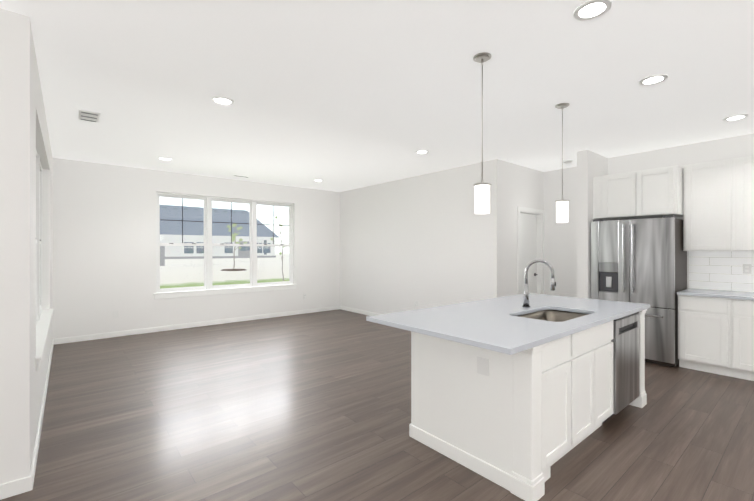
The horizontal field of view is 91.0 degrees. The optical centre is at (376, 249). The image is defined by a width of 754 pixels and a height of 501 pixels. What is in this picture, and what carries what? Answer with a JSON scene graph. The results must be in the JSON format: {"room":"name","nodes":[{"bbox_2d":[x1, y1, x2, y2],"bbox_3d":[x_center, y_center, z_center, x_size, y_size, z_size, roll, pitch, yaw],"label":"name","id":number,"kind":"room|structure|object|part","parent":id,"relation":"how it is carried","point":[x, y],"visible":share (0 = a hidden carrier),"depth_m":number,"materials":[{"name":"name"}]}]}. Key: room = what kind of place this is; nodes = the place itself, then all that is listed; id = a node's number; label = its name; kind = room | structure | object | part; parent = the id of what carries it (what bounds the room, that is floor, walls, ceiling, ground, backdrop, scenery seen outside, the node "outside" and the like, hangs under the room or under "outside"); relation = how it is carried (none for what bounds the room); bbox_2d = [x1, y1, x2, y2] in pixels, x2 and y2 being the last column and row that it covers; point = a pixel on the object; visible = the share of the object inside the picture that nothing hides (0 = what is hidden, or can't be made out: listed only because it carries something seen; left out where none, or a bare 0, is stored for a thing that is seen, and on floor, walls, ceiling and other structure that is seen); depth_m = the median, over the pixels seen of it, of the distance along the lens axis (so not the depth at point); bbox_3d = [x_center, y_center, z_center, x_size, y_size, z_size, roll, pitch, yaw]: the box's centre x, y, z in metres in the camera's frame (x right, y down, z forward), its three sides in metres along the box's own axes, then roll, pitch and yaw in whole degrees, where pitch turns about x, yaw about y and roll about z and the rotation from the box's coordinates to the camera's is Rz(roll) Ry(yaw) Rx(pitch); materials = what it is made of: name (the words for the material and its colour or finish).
{"room":"kitchen","nodes":[
{"label":"kitchen","id":0,"kind":"room"},
{"bbox_2d":[0,8,55,483],"bbox_3d":[-3.487,0.024,3.801,0.140,2.790,4.330,0,0,-40],"label":"wall","id":1,"kind":"structure","parent":0,"point":[23,121],"depth_m":2.16,"materials":[{"name":"white paint"}]},
{"bbox_2d":[0,477,26,499],"bbox_3d":[-3.279,1.375,1.147,3.180,0.085,0.018,0,0,-40],"label":"baseboard","id":2,"kind":"structure","parent":1,"relation":"attached to","point":[15,487],"depth_m":2.13,"materials":[{"name":"white"}]},
{"bbox_2d":[36,150,41,323],"bbox_3d":[-3.328,-0.116,3.569,0.077,1.770,2.670,0,0,-40],"label":"window","id":3,"kind":"structure","parent":1,"relation":"in","point":[38,238],"depth_m":3.90,"materials":[{"name":"white plastic"}]},
{"bbox_2d":[27,339,54,491],"bbox_3d":[-3.417,1.377,3.836,0.014,0.085,4.324,0,0,-40],"label":"baseboard","id":4,"kind":"structure","parent":1,"relation":"attached to","point":[30,479],"depth_m":2.72,"materials":[{"name":"white wood"}]},
{"bbox_2d":[35,309,52,371],"bbox_3d":[-3.269,0.803,3.618,0.102,0.103,2.760,0,0,-40],"label":"window sill","id":5,"kind":"structure","parent":1,"relation":"attached to","point":[43,325],"depth_m":3.35,"materials":[{"name":"white"}]},
{"bbox_2d":[56,158,339,338],"bbox_3d":[-2.902,0.027,7.227,5.430,2.790,0.140,0,0,-40],"label":"wall","id":6,"kind":"structure","parent":0,"point":[106,213],"depth_m":6.23,"materials":[{"name":"white paint"}]},
{"bbox_2d":[55,306,339,343],"bbox_3d":[-2.851,1.379,7.165,5.150,0.085,0.018,0,0,-40],"label":"baseboard","id":7,"kind":"structure","parent":6,"relation":"attached to","point":[214,322],"depth_m":6.62,"materials":[{"name":"white"}]},
{"bbox_2d":[156,192,292,292],"bbox_3d":[-2.861,-0.113,7.295,2.620,1.770,0.077,0,0,-40],"label":"window","id":8,"kind":"structure","parent":6,"relation":"in","point":[207,244],"depth_m":7.12,"materials":[{"name":"white plastic"}]},
{"bbox_2d":[153,284,296,298],"bbox_3d":[-2.811,0.805,7.235,2.710,0.103,0.102,0,0,-40],"label":"window sill","id":9,"kind":"structure","parent":6,"relation":"attached to","point":[175,294],"depth_m":7.05,"materials":[{"name":"white"}]},
{"bbox_2d":[0,309,753,500],"bbox_3d":[-0.247,1.479,2.805,10.240,0.120,10.330,0,0,-40],"label":"floor","id":10,"kind":"structure","parent":0,"point":[315,406],"depth_m":2.92,"materials":[{"name":"brown wood"}]},
{"bbox_2d":[409,307,649,500],"bbox_3d":[1.354,0.978,3.098,2.102,0.882,0.985,0,0,-40],"label":"kitchen island","id":11,"kind":"object","parent":10,"relation":"on","point":[518,395],"depth_m":2.42,"materials":[{"name":"white wood"}]},
{"bbox_2d":[477,356,488,375],"bbox_3d":[0.662,0.731,2.317,0.006,0.105,0.085,0,0,-40],"label":"outlet plate","id":12,"kind":"object","parent":11,"relation":"attached to","point":[482,361],"depth_m":2.32,"materials":[{"name":"white plastic"}]},
{"bbox_2d":[366,293,649,354],"bbox_3d":[1.217,0.521,3.099,2.395,0.032,1.184,0,0,-40],"label":"island countertop","id":13,"kind":"structure","parent":11,"relation":"on","point":[501,325],"depth_m":2.63,"materials":[{"name":"white stone"}]},
{"bbox_2d":[522,259,555,306],"bbox_3d":[1.400,0.296,3.216,0.142,0.418,0.246,0,0,-40],"label":"faucet","id":14,"kind":"object","parent":13,"relation":"on","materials":[{"name":"silver metal"}]},
{"bbox_2d":[526,307,589,322],"bbox_3d":[1.398,0.636,2.940,0.734,0.223,0.434,0,0,-40],"label":"sink","id":15,"kind":"object","parent":13,"relation":"in","point":[555,313],"depth_m":3.23,"materials":[{"name":"silver metal"}]},
{"bbox_2d":[602,312,638,423],"bbox_3d":[1.914,0.981,3.344,0.588,0.877,0.612,0,0,-40],"label":"dishwasher","id":16,"kind":"object","parent":11,"relation":"in","point":[625,340],"depth_m":3.06,"materials":[{"name":"grey metal"}]},
{"bbox_2d":[591,215,686,366],"bbox_3d":[3.466,0.508,4.941,0.722,1.825,0.912,0,0,-40],"label":"fridge","id":17,"kind":"object","parent":10,"relation":"on","point":[643,261],"visible":0.73,"depth_m":4.60,"materials":[{"name":"silver metal"}]},
{"bbox_2d":[678,296,728,375],"bbox_3d":[3.969,0.979,4.447,0.618,0.882,0.460,0,0,-40],"label":"base cabinet","id":18,"kind":"object","parent":10,"relation":"on","point":[703,321],"depth_m":4.25,"materials":[{"name":"white wood"}]},
{"bbox_2d":[677,288,753,299],"bbox_3d":[4.643,0.521,3.616,0.648,0.032,2.600,0,0,-40],"label":"countertop","id":19,"kind":"structure","parent":18,"relation":"on","point":[717,292],"depth_m":4.25,"materials":[{"name":"white stone"}]},
{"bbox_2d":[729,300,753,380],"bbox_3d":[4.289,0.978,4.063,0.618,0.882,0.538,0,0,-40],"label":"base cabinet","id":20,"kind":"object","parent":10,"relation":"on","point":[741,312],"depth_m":4.01,"materials":[{"name":"white wood"}]},
{"bbox_2d":[0,0,753,191],"bbox_3d":[-0.247,-1.431,2.807,10.240,0.120,10.330,0,0,-40],"label":"ceiling","id":21,"kind":"structure","parent":0,"point":[339,95],"depth_m":3.05,"materials":[{"name":"white paint"}]},
{"bbox_2d":[78,109,99,122],"bbox_3d":[-2.958,-1.366,3.807,0.170,0.009,0.340,0,0,-40],"label":"ceiling vent","id":22,"kind":"object","parent":21,"relation":"in","point":[85,115],"visible":1,"depth_m":3.80,"materials":[{"name":"white metal"}]},
{"bbox_2d":[158,157,171,160],"bbox_3d":[-3.201,-1.365,5.597,0.190,0.008,0.190,0,0,-40],"label":"recessed light","id":23,"kind":"object","parent":21,"relation":"in","point":[164,158],"visible":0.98,"depth_m":5.59,"materials":[{"name":"white plastic"}]},
{"bbox_2d":[212,96,233,104],"bbox_3d":[-1.417,-1.366,3.413,0.190,0.008,0.190,0,0,-40],"label":"recessed light","id":24,"kind":"object","parent":21,"relation":"in","point":[220,100],"visible":0.98,"depth_m":3.40,"materials":[{"name":"white plastic"}]},
{"bbox_2d":[415,150,428,153],"bbox_3d":[0.632,-1.365,5.202,0.190,0.008,0.190,0,0,-40],"label":"recessed light","id":25,"kind":"object","parent":21,"relation":"in","point":[421,152],"visible":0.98,"depth_m":5.21,"materials":[{"name":"white plastic"}]},
{"bbox_2d":[473,52,491,213],"bbox_3d":[0.750,-0.814,2.642,0.128,1.115,0.128,0,0,-40],"label":"pendant light","id":26,"kind":"object","parent":21,"relation":"hanging from","point":[482,197],"visible":1,"depth_m":2.60,"materials":[{"name":"white glass"}]},
{"bbox_3d":[0.750,-0.354,2.642,0.104,0.196,0.104,0,0,-40],"label":"lamp shade","id":27,"kind":"part","parent":26,"relation":"part of","materials":[{"name":"white glass"}]},
{"bbox_2d":[555,103,569,222],"bbox_3d":[1.763,-0.813,3.527,0.128,1.115,0.128,0,0,-40],"label":"pendant light","id":28,"kind":"object","parent":21,"relation":"hanging from","point":[561,210],"visible":1,"depth_m":3.50,"materials":[{"name":"white glass"}]},
{"bbox_3d":[1.763,-0.354,3.526,0.104,0.196,0.104,0,0,-40],"label":"lamp shade","id":29,"kind":"part","parent":28,"relation":"part of","materials":[{"name":"white glass"}]},
{"bbox_2d":[563,160,572,163],"bbox_3d":[2.952,-1.352,5.731,0.130,0.034,0.130,0,0,-40],"label":"smoke detector","id":30,"kind":"object","parent":21,"relation":"attached to","point":[567,161],"visible":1,"depth_m":5.69,"materials":[{"name":"white plastic"}]},
{"bbox_2d":[573,0,611,20],"bbox_3d":[1.228,-1.367,2.116,0.190,0.008,0.190,0,0,-40],"label":"recessed light","id":31,"kind":"object","parent":21,"relation":"in","point":[589,10],"visible":1,"depth_m":2.11,"materials":[{"name":"white plastic"}]},
{"bbox_2d":[639,74,667,85],"bbox_3d":[2.230,-1.367,2.992,0.190,0.008,0.190,0,0,-40],"label":"recessed light","id":32,"kind":"object","parent":21,"relation":"in","point":[653,79],"visible":0.98,"depth_m":2.98,"materials":[{"name":"white plastic"}]},
{"bbox_2d":[723,114,748,120],"bbox_3d":[3.727,-1.366,3.851,0.190,0.008,0.190,0,0,-40],"label":"recessed light","id":33,"kind":"object","parent":21,"relation":"in","point":[736,117],"visible":0.96,"depth_m":3.83,"materials":[{"name":"white plastic"}]},
{"bbox_2d":[340,159,503,313],"bbox_3d":[0.526,0.027,7.248,0.140,2.790,4.180,0,0,-40],"label":"wall","id":34,"kind":"structure","parent":0,"point":[430,240],"depth_m":6.75,"materials":[{"name":"white paint"}]},
{"bbox_2d":[340,306,379,315],"bbox_3d":[0.478,1.379,7.184,0.014,0.085,4.174,0,0,-40],"label":"baseboard","id":35,"kind":"structure","parent":34,"relation":"attached to","point":[341,307],"depth_m":8.24,"materials":[{"name":"white wood"}]},
{"bbox_2d":[504,161,543,295],"bbox_3d":[2.442,0.026,6.216,1.460,2.790,0.140,0,0,-40],"label":"wall","id":36,"kind":"structure","parent":0,"point":[523,186],"depth_m":5.92,"materials":[{"name":"white paint"}]},
{"bbox_2d":[517,206,543,293],"bbox_3d":[2.561,0.365,6.304,0.880,2.112,0.156,0,0,-40],"label":"door","id":37,"kind":"structure","parent":36,"relation":"in","point":[530,234],"depth_m":6.41,"materials":[{"name":"white wood"}]},
{"bbox_3d":[2.554,0.402,6.316,0.718,2.019,0.088,0,0,-40],"label":"door","id":38,"kind":"part","parent":37,"relation":"part of","materials":[{"name":"white wood"}]},
{"bbox_2d":[544,167,575,296],"bbox_3d":[3.349,0.026,6.159,0.140,2.790,1.070,0,0,-40],"label":"wall","id":39,"kind":"structure","parent":0,"point":[559,238],"depth_m":6.32,"materials":[{"name":"white paint"}]},
{"bbox_2d":[576,149,607,298],"bbox_3d":[3.114,0.025,5.357,0.710,2.790,0.140,0,0,-40],"label":"wall","id":40,"kind":"structure","parent":0,"point":[590,164],"depth_m":5.14,"materials":[{"name":"white paint"}]},
{"bbox_2d":[608,133,753,288],"bbox_3d":[4.977,0.024,3.819,0.180,2.790,4.890,0,0,-40],"label":"wall","id":41,"kind":"structure","parent":0,"point":[742,145],"depth_m":4.84,"materials":[{"name":"white paint"}]},
{"bbox_2d":[597,172,632,219],"bbox_3d":[3.449,-0.722,5.101,0.580,0.585,0.479,0,0,-40],"label":"upper cabinet","id":42,"kind":"object","parent":41,"relation":"attached to","point":[613,189],"depth_m":4.99,"materials":[{"name":"white wood"}]},
{"bbox_2d":[629,165,684,218],"bbox_3d":[3.677,-0.722,4.828,0.580,0.585,0.479,0,0,-40],"label":"upper cabinet","id":43,"kind":"object","parent":41,"relation":"attached to","point":[656,192],"depth_m":4.63,"materials":[{"name":"white wood"}]},
{"bbox_2d":[681,159,732,251],"bbox_3d":[4.080,-0.515,4.540,0.330,1.070,0.460,0,0,-40],"label":"upper cabinet","id":44,"kind":"object","parent":41,"relation":"attached to","point":[711,203],"depth_m":4.43,"materials":[{"name":"white wood"}]},
{"bbox_2d":[689,251,753,291],"bbox_3d":[4.889,0.262,3.821,0.008,0.486,2.600,0,0,-40],"label":"backsplash","id":45,"kind":"structure","parent":41,"relation":"attached to","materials":[{"name":"tile"}]},
{"bbox_2d":[743,264,751,273],"bbox_3d":[4.395,0.232,4.401,0.008,0.115,0.075,0,0,-40],"label":"outlet","id":46,"kind":"object","parent":45,"relation":"attached to","point":[747,268],"depth_m":4.40,"materials":[{"name":"white plastic"}]},
{"bbox_2d":[733,156,753,251],"bbox_3d":[4.375,-0.515,4.187,0.330,1.070,0.460,0,0,-40],"label":"upper cabinet","id":47,"kind":"object","parent":41,"relation":"attached to","point":[743,167],"depth_m":4.20,"materials":[{"name":"white wood"}]},
{"label":"outside","id":48,"kind":"structure","parent":0,"visible":0},
{"bbox_2d":[160,254,288,288],"bbox_3d":[-8.821,1.273,33.709,110.000,1.095,56.710,0,0,-40],"label":"ground","id":49,"kind":"structure","parent":48,"point":[270,270],"depth_m":23.99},
{"bbox_2d":[160,204,279,265],"bbox_3d":[-23.114,-1.906,38.819,27.400,6.900,23.450,0,0,-40],"label":"neighbouring house","id":50,"kind":"structure","parent":49,"relation":"on","point":[216,234],"depth_m":43.62,"materials":[{"name":"grey"}]},
{"bbox_2d":[221,223,246,270],"bbox_3d":[-9.898,-0.181,25.589,1.900,3.272,1.900,0,0,-40],"label":"tree","id":51,"kind":"object","parent":49,"relation":"on","point":[234,234],"depth_m":25.42,"materials":[{"name":"green plant"}]},
{"bbox_2d":[270,214,288,280],"bbox_3d":[-3.098,0.255,11.980,0.748,3.000,0.449,0,0,-40],"label":"tree","id":52,"kind":"object","parent":49,"relation":"on","point":[276,217],"depth_m":11.97,"materials":[{"name":"green plant"}]}
]}

